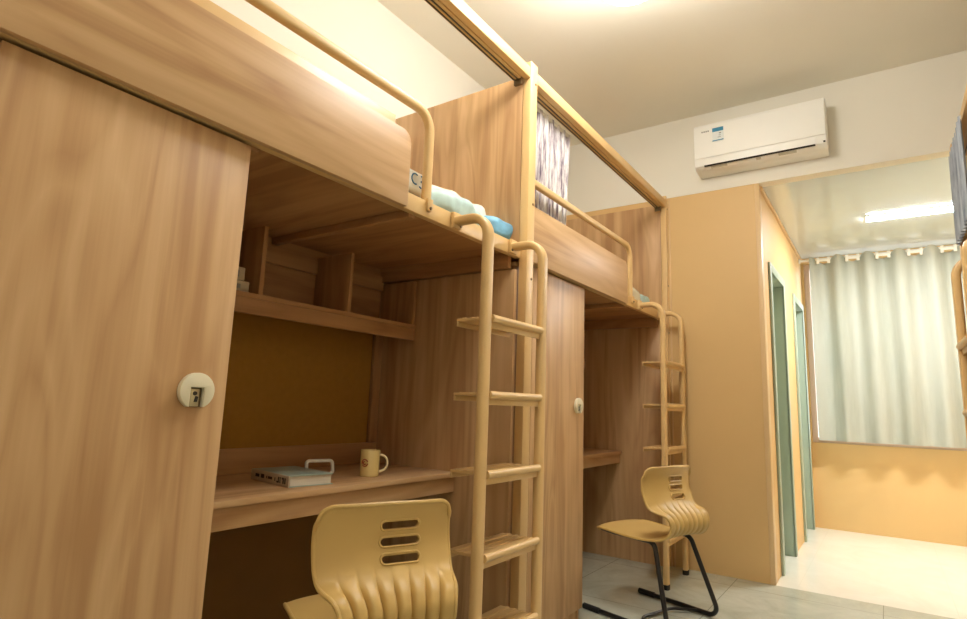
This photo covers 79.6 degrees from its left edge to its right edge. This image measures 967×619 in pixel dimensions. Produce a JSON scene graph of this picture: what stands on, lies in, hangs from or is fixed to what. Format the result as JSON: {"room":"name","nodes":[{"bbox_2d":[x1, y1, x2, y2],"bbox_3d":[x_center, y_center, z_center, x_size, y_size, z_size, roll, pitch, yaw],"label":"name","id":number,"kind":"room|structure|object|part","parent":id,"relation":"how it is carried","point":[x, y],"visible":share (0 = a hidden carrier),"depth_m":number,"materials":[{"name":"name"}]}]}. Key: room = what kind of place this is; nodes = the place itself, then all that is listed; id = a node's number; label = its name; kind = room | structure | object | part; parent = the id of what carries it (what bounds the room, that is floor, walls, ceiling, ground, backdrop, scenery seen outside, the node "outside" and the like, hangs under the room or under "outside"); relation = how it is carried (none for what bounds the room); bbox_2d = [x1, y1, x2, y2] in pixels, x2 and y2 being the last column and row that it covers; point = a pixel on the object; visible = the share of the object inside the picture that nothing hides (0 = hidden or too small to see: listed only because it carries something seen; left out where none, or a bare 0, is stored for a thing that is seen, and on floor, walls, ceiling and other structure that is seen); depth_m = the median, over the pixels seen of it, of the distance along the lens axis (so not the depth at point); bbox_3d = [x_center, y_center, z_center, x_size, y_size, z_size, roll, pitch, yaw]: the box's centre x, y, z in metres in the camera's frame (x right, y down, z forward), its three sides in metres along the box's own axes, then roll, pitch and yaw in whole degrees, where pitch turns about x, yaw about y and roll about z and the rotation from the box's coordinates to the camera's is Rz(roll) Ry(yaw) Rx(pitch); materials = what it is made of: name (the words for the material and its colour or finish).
{"room":"dormitory room","nodes":[
{"label":"dormitory room","id":0,"kind":"room"},
{"bbox_2d":[210,0,484,118],"bbox_3d":[-1.028,-0.205,2.636,0.100,3.348,5.857,-4,-11,34],"label":"wall","id":1,"kind":"structure","parent":0,"point":[367,30],"depth_m":3.27,"materials":[{"name":"beige paint"}]},
{"bbox_2d":[377,0,966,145],"bbox_3d":[0.567,-2.022,1.867,3.820,0.100,5.857,-4,-11,34],"label":"ceiling","id":2,"kind":"structure","parent":0,"point":[647,63],"depth_m":3.63,"materials":[{"name":"beige paint"}]},
{"bbox_2d":[605,0,644,5],"bbox_3d":[0.697,-1.664,2.783,0.330,0.301,0.330,-4,-11,34],"label":"ceiling lamp","id":3,"kind":"object","parent":2,"relation":"attached to","point":[615,2],"visible":1,"depth_m":2.86,"materials":[{"name":"white plastic"}]},
{"bbox_2d":[566,50,966,584],"bbox_3d":[2.131,0.117,3.923,3.620,3.348,0.102,-4,-11,34],"label":"wall","id":4,"kind":"structure","parent":0,"point":[715,291],"depth_m":4.09,"materials":[{"name":"beige paint"}]},
{"bbox_2d":[668,198,675,566],"bbox_3d":[1.398,0.473,4.303,0.010,2.716,0.007,-4,-11,34],"label":"trim","id":5,"kind":"structure","parent":4,"relation":"attached to","point":[668,198],"depth_m":4.33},
{"bbox_2d":[694,98,828,178],"bbox_3d":[1.947,-1.201,4.109,0.838,0.351,0.208,-4,-11,34],"label":"air conditioner","id":6,"kind":"object","parent":4,"relation":"attached to","point":[798,132],"visible":1,"depth_m":4.02,"materials":[{"name":"white plastic"}]},
{"bbox_2d":[712,126,723,141],"bbox_3d":[1.686,-1.264,4.175,0.076,0.100,0.001,-4,-11,34],"label":"print","id":7,"kind":"object","parent":6,"relation":"attached to","point":[717,131],"depth_m":4.17},
{"bbox_2d":[711,150,796,168],"bbox_3d":[1.879,-1.047,4.054,0.550,0.012,0.018,-4,-11,34],"label":"vent","id":8,"kind":"object","parent":6,"relation":"attached to","point":[771,154],"depth_m":4.05,"materials":[{"name":"white plastic"}]},
{"bbox_2d":[578,527,966,618],"bbox_3d":[1.141,1.567,2.312,3.820,0.100,8.322,-4,-11,34],"label":"floor","id":9,"kind":"structure","parent":0,"point":[913,575],"depth_m":3.72,"materials":[{"name":"tile"}]},
{"bbox_2d":[0,40,250,618],"bbox_3d":[-1.218,0.393,1.356,0.903,1.742,0.738,-4,-11,34],"label":"wardrobe","id":10,"kind":"object","parent":9,"relation":"on","point":[122,213],"visible":1,"depth_m":1.23,"materials":[{"name":"brown wood"}]},
{"bbox_3d":[-0.685,0.209,1.373,0.006,0.040,0.021,-4,-11,34],"label":"lock plate","id":11,"kind":"part","parent":10,"relation":"part of","materials":[{"name":"metal"}]},
{"bbox_3d":[-0.681,0.190,1.376,0.016,0.080,0.085,-4,-11,34],"label":"lock handle","id":12,"kind":"part","parent":10,"relation":"part of","materials":[{"name":"beige plastic"}]},
{"bbox_2d":[0,0,530,283],"bbox_3d":[-0.798,0.011,2.007,0.950,2.735,2.148,-4,-11,34],"label":"bed","id":13,"kind":"object","parent":9,"relation":"on","point":[330,166],"visible":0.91,"depth_m":1.83,"materials":[{"name":"wood"}]},
{"bbox_3d":[-0.614,-0.584,1.540,0.021,0.272,1.232,-4,-11,34],"label":"guard panel","id":14,"kind":"part","parent":13,"relation":"part of","materials":[{"name":"brown wood"}]},
{"bbox_2d":[234,226,416,340],"bbox_3d":[-0.829,-0.128,2.476,0.258,0.385,1.361,-4,-11,34],"label":"shelf","id":15,"kind":"object","parent":13,"relation":"attached to","point":[290,282],"visible":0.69,"depth_m":2.63,"materials":[{"name":"laminate"}]},
{"bbox_2d":[236,280,248,291],"bbox_3d":[-0.949,-0.088,2.174,0.086,0.042,0.102,-4,-11,34],"label":"carton","id":16,"kind":"object","parent":15,"relation":"on","point":[241,285],"visible":0.24,"depth_m":2.17,"materials":[{"name":"beige cardboard"}]},
{"bbox_2d":[237,267,244,280],"bbox_3d":[-0.956,-0.136,2.168,0.086,0.050,0.090,-4,-11,34],"label":"carton","id":17,"kind":"object","parent":16,"relation":"on","point":[241,271],"visible":0.24,"depth_m":2.17,"materials":[{"name":"brown cardboard"}]},
{"bbox_3d":[-0.931,-0.161,2.541,0.014,0.306,1.341,-4,-11,34],"label":"shelf","id":18,"kind":"part","parent":15,"relation":"part of","materials":[{"name":"laminate"}]},
{"bbox_3d":[-0.915,-0.235,2.544,0.015,0.075,1.341,-4,-11,34],"label":"rail","id":19,"kind":"part","parent":15,"relation":"part of","materials":[{"name":"laminate"}]},
{"bbox_3d":[-0.590,-0.674,1.627,0.030,0.379,1.391,-4,-11,34],"label":"guard rail","id":20,"kind":"part","parent":13,"relation":"part of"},
{"bbox_2d":[409,169,421,197],"bbox_3d":[-0.338,-0.444,2.200,0.198,0.148,0.185,-4,-11,34],"label":"packet","id":21,"kind":"object","parent":13,"relation":"on","point":[415,178],"visible":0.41,"depth_m":2.16,"materials":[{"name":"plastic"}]},
{"bbox_3d":[-0.186,-0.688,3.024,0.901,0.852,0.020,-4,-11,34],"label":"panel","id":22,"kind":"part","parent":13,"relation":"part of","materials":[{"name":"brown wood"}]},
{"bbox_2d":[431,185,512,238],"bbox_3d":[-0.100,-0.419,2.587,0.239,0.199,0.687,-4,-11,34],"label":"blanket","id":23,"kind":"object","parent":13,"relation":"on","point":[449,200],"visible":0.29,"depth_m":2.43,"materials":[{"name":"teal fabric"}]},
{"bbox_3d":[-0.404,-1.272,1.996,0.046,0.010,2.002,-4,-11,34],"label":"track plate","id":24,"kind":"part","parent":13,"relation":"part of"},
{"bbox_2d":[201,312,453,618],"bbox_3d":[-0.739,0.688,2.260,0.567,1.404,1.361,-4,-11,34],"label":"desk","id":25,"kind":"object","parent":9,"relation":"on","point":[296,393],"visible":0.32,"depth_m":2.47,"materials":[{"name":"brown wood"}]},
{"bbox_3d":[-0.971,1.047,2.354,0.012,0.710,1.361,-4,-11,34],"label":"modesty panel","id":26,"kind":"part","parent":25,"relation":"part of","materials":[{"name":"brown wood"}]},
{"bbox_2d":[251,466,332,487],"bbox_3d":[-0.719,0.624,2.174,0.276,0.040,0.181,-6,-12,42],"label":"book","id":27,"kind":"object","parent":25,"relation":"on","point":[285,476],"visible":1,"depth_m":2.11,"materials":[{"name":"paper"}]},
{"bbox_3d":[-0.942,0.625,2.413,0.018,0.100,1.361,-4,-11,34],"label":"rail","id":28,"kind":"part","parent":25,"relation":"part of","materials":[{"name":"laminate"}]},
{"bbox_2d":[305,459,333,474],"bbox_3d":[-0.684,0.649,2.395,0.121,0.065,0.077,8,-11,-33],"label":"phone stand","id":29,"kind":"object","parent":25,"relation":"on","point":[331,461],"visible":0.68,"depth_m":2.38,"materials":[{"name":"white plastic"}]},
{"bbox_3d":[-0.969,0.706,2.417,0.008,1.404,1.341,-4,-11,34],"label":"panel","id":30,"kind":"part","parent":25,"relation":"part of","materials":[{"name":"brown wood"}]},
{"bbox_2d":[360,449,387,476],"bbox_3d":[-0.464,0.640,2.422,0.090,0.106,0.105,-4,-11,34],"label":"mug","id":31,"kind":"object","parent":25,"relation":"on","point":[369,458],"visible":1,"depth_m":2.39,"materials":[{"name":"beige ceramic"}]},
{"bbox_3d":[-0.418,0.644,2.434,0.039,0.075,0.011,5,-10,-17],"label":"handle","id":32,"kind":"part","parent":31,"relation":"part of","materials":[{"name":"ceramic"}]},
{"bbox_2d":[283,498,457,618],"bbox_3d":[-0.359,0.975,1.778,0.522,0.793,0.520,8,-11,-31],"label":"chair","id":33,"kind":"object","parent":9,"relation":"on","point":[351,579],"visible":1,"depth_m":1.66,"materials":[{"name":"beige plastic"}]},
{"bbox_2d":[376,262,583,618],"bbox_3d":[-0.031,0.713,3.059,0.903,1.742,0.738,-4,-11,34],"label":"wardrobe","id":34,"kind":"object","parent":9,"relation":"on","point":[421,425],"visible":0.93,"depth_m":2.80,"materials":[{"name":"brown wood"}]},
{"bbox_3d":[0.147,0.616,2.608,0.014,1.642,0.132,-4,-11,34],"label":"filler panel","id":35,"kind":"part","parent":34,"relation":"part of","materials":[{"name":"laminate"}]},
{"bbox_3d":[0.367,0.664,2.890,0.018,1.672,0.577,-4,-11,34],"label":"door","id":36,"kind":"part","parent":34,"relation":"part of","materials":[{"name":"brown wood"}]},
{"bbox_3d":[0.505,0.510,3.079,0.016,0.080,0.085,-4,-11,34],"label":"lock handle","id":37,"kind":"part","parent":34,"relation":"part of","materials":[{"name":"beige plastic"}]},
{"bbox_2d":[450,212,547,618],"bbox_3d":[0.052,0.546,2.244,0.187,1.815,0.472,-4,-11,34],"label":"ladder","id":38,"kind":"object","parent":9,"relation":"on","point":[484,553],"visible":0.97,"depth_m":2.18,"materials":[{"name":"beige metal"}]},
{"bbox_3d":[-0.105,-0.344,2.262,0.018,0.063,0.052,-4,-11,34],"label":"hook plate","id":39,"kind":"part","parent":38,"relation":"part of","materials":[{"name":"beige metal"}]},
{"bbox_3d":[-0.069,0.517,2.075,0.177,1.787,0.049,-4,-11,34],"label":"rail","id":40,"kind":"part","parent":38,"relation":"part of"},
{"bbox_3d":[0.132,-0.281,2.603,0.018,0.063,0.052,-4,-11,34],"label":"hook plate","id":41,"kind":"part","parent":38,"relation":"part of","materials":[{"name":"beige metal"}]},
{"bbox_3d":[0.169,0.581,2.416,0.177,1.787,0.049,-4,-11,34],"label":"rail","id":42,"kind":"part","parent":38,"relation":"part of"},
{"bbox_2d":[510,61,672,611],"bbox_3d":[0.397,0.333,3.722,0.950,2.735,2.130,-4,-11,34],"label":"bed","id":43,"kind":"object","parent":9,"relation":"on","point":[610,255],"visible":0.73,"depth_m":4.28,"materials":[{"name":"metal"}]},
{"bbox_3d":[0.185,0.148,2.632,0.044,2.735,0.066,-4,-11,34],"label":"post","id":44,"kind":"part","parent":43,"relation":"part of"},
{"bbox_2d":[535,107,570,224],"bbox_3d":[0.355,-0.751,3.103,0.042,0.572,0.472,-4,-11,34],"label":"curtain","id":45,"kind":"object","parent":43,"relation":"hanging from","point":[552,142],"visible":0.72,"depth_m":3.11,"materials":[{"name":"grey fabric"}]},
{"bbox_3d":[0.572,-0.265,3.243,0.021,0.272,1.232,-4,-11,34],"label":"guard panel","id":46,"kind":"part","parent":43,"relation":"part of","materials":[{"name":"brown wood"}]},
{"bbox_3d":[0.597,-0.354,3.330,0.030,0.379,1.391,-4,-11,34],"label":"guard rail","id":47,"kind":"part","parent":43,"relation":"part of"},
{"bbox_2d":[584,332,585,368],"bbox_3d":[0.335,0.193,4.194,0.258,0.385,1.361,-4,-11,34],"label":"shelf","id":48,"kind":"object","parent":43,"relation":"attached to","point":[584,332],"visible":0.08,"depth_m":4.66,"materials":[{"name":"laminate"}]},
{"bbox_3d":[0.772,-0.101,3.564,0.030,0.063,2.032,-4,-11,34],"label":"rail","id":49,"kind":"part","parent":43,"relation":"part of","materials":[{"name":"brown wood"}]},
{"bbox_3d":[0.783,-0.952,3.699,0.046,0.010,2.002,-4,-11,34],"label":"track plate","id":50,"kind":"part","parent":43,"relation":"part of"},
{"bbox_3d":[1.000,-0.369,4.727,0.901,0.852,0.020,-4,-11,34],"label":"panel","id":51,"kind":"part","parent":43,"relation":"part of","materials":[{"name":"brown wood"}]},
{"bbox_3d":[0.945,0.974,4.476,0.876,1.750,0.018,-4,-11,34],"label":"leg panel","id":52,"kind":"part","parent":43,"relation":"part of","materials":[{"name":"brown wood"}]},
{"bbox_2d":[633,288,649,301],"bbox_3d":[1.044,-0.078,4.149,0.170,0.155,0.552,-4,-11,34],"label":"bundle","id":53,"kind":"object","parent":43,"relation":"on","point":[636,294],"visible":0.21,"depth_m":4.08,"materials":[{"name":"fabric"}]},
{"bbox_3d":[1.360,0.464,4.318,0.044,2.735,0.024,-4,-11,34],"label":"post","id":54,"kind":"part","parent":43,"relation":"part of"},
{"bbox_2d":[583,448,621,468],"bbox_3d":[0.426,1.010,3.978,0.567,1.404,1.361,-4,-11,34],"label":"desk","id":55,"kind":"object","parent":9,"relation":"on","point":[591,457],"visible":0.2,"depth_m":4.12,"materials":[{"name":"brown wood"}]},
{"bbox_2d":[582,465,718,618],"bbox_3d":[0.919,1.251,3.192,0.522,0.793,0.520,9,-12,-38],"label":"chair","id":56,"kind":"object","parent":9,"relation":"on","point":[684,517],"visible":1,"depth_m":3.09,"materials":[{"name":"beige plastic"}]},
{"bbox_3d":[0.760,1.397,3.032,0.108,0.435,0.500,9,-12,-38],"label":"leg","id":57,"kind":"part","parent":56,"relation":"part of","materials":[{"name":"black metal"}]},
{"bbox_3d":[1.079,1.449,3.280,0.108,0.435,0.500,9,-12,-38],"label":"leg","id":58,"kind":"part","parent":56,"relation":"part of","materials":[{"name":"black metal"}]},
{"bbox_2d":[637,300,688,590],"bbox_3d":[1.219,0.861,3.919,0.187,1.815,0.472,-4,-11,34],"label":"ladder","id":59,"kind":"object","parent":9,"relation":"on","point":[663,364],"visible":0.76,"depth_m":3.85,"materials":[{"name":"metal"}]},
{"bbox_3d":[1.061,-0.030,3.937,0.018,0.063,0.052,-4,-11,34],"label":"hook plate","id":60,"kind":"part","parent":59,"relation":"part of","materials":[{"name":"beige metal"}]},
{"bbox_3d":[1.098,0.831,3.750,0.177,1.787,0.049,-4,-11,34],"label":"rail","id":61,"kind":"part","parent":59,"relation":"part of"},
{"bbox_3d":[1.335,0.895,4.090,0.177,1.787,0.049,-4,-11,34],"label":"rail","id":62,"kind":"part","parent":59,"relation":"part of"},
{"bbox_2d":[950,85,966,316],"bbox_3d":[2.594,0.165,2.206,0.950,2.735,2.130,-4,-11,34],"label":"bed","id":63,"kind":"object","parent":9,"relation":"on","point":[963,112],"visible":0.15,"depth_m":3.11,"materials":[{"name":"laminate"}]},
{"bbox_2d":[948,115,966,245],"bbox_3d":[2.626,-0.688,3.207,0.032,0.541,0.630,-4,-11,34],"label":"curtain","id":64,"kind":"object","parent":63,"relation":"hanging from","point":[957,160],"visible":1,"depth_m":3.15,"materials":[{"name":"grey fabric"}]},
{"bbox_3d":[2.299,-1.071,2.639,0.046,0.010,2.002,-4,-11,34],"label":"track plate","id":65,"kind":"part","parent":63,"relation":"part of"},
{"bbox_2d":[951,239,966,439],"bbox_3d":[1.973,0.607,2.195,0.187,1.815,0.472,-4,-11,34],"label":"ladder","id":66,"kind":"object","parent":9,"relation":"on","point":[960,266],"visible":1,"depth_m":2.47,"materials":[{"name":"metal"}]},
{"bbox_3d":[1.856,0.577,2.023,0.177,1.787,0.049,-4,-11,34],"label":"rail","id":67,"kind":"part","parent":66,"relation":"part of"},
{"bbox_2d":[761,192,804,579],"bbox_3d":[2.588,0.628,5.006,0.120,2.719,2.405,-4,-11,34],"label":"wall","id":68,"kind":"structure","parent":0,"point":[777,249],"depth_m":4.87,"materials":[{"name":"beige paint"}]},
{"bbox_2d":[754,183,777,585],"bbox_3d":[1.935,0.440,3.981,0.031,2.716,0.083,-4,-11,34],"label":"trim","id":69,"kind":"structure","parent":68,"relation":"attached to","point":[757,189],"depth_m":3.94,"materials":[{"name":"beige wood"}]},
{"bbox_2d":[761,186,801,259],"bbox_3d":[2.695,-0.701,5.189,0.016,0.029,2.390,-4,-11,34],"label":"trim","id":70,"kind":"structure","parent":68,"relation":"attached to","point":[762,189],"depth_m":4.89,"materials":[{"name":"beige wood"}]},
{"bbox_2d":[768,262,797,575],"bbox_3d":[2.221,0.791,4.470,0.178,2.200,0.735,-4,-11,34],"label":"door","id":71,"kind":"structure","parent":68,"relation":"in","point":[780,363],"depth_m":4.62,"materials":[{"name":"green paint"}]},
{"bbox_2d":[792,293,815,541],"bbox_3d":[2.982,0.996,5.563,0.178,2.200,0.760,-4,-11,34],"label":"door","id":72,"kind":"structure","parent":68,"relation":"in","point":[798,308],"depth_m":5.71,"materials":[{"name":"green paint"}]},
{"bbox_2d":[798,245,957,263],"bbox_3d":[4.019,-0.553,5.501,1.822,0.048,0.048,-4,-11,34],"label":"curtain rod","id":73,"kind":"object","parent":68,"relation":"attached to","point":[799,260],"visible":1,"depth_m":5.72,"materials":[{"name":"white plastic"}]},
{"bbox_2d":[809,244,966,447],"bbox_3d":[4.005,0.320,5.346,1.673,1.832,0.102,-4,-11,34],"label":"window curtain","id":74,"kind":"object","parent":73,"relation":"hanging from","point":[887,369],"visible":0.93,"depth_m":5.47,"materials":[{"name":"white fabric"}]},
{"bbox_2d":[763,156,955,258],"bbox_3d":[3.396,-0.796,4.796,2.425,0.080,2.465,-4,-11,34],"label":"ceiling","id":75,"kind":"structure","parent":0,"point":[823,216],"depth_m":4.62,"materials":[{"name":"white paint"}]},
{"bbox_2d":[865,205,952,221],"bbox_3d":[3.480,-0.775,4.611,0.740,0.014,0.136,-4,-11,34],"label":"recessed light","id":76,"kind":"object","parent":75,"relation":"in","point":[948,208],"visible":1,"depth_m":4.63,"materials":[{"name":"white plastic"}]},
{"bbox_2d":[800,244,966,546],"bbox_3d":[4.117,0.767,5.520,2.045,2.719,0.200,-4,-11,34],"label":"wall","id":77,"kind":"structure","parent":0,"point":[920,494],"depth_m":5.44,"materials":[{"name":"beige paint"}]},
{"bbox_2d":[804,252,966,450],"bbox_3d":[4.093,0.387,5.559,1.718,1.838,0.060,-4,-11,34],"label":"window","id":78,"kind":"structure","parent":77,"relation":"in","point":[814,411],"depth_m":5.94,"materials":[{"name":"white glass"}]},
{"bbox_3d":[4.092,0.386,5.557,1.660,1.780,0.006,-4,-11,34],"label":"pane","id":79,"kind":"part","parent":78,"relation":"part of","materials":[{"name":"white glass"}]}
]}

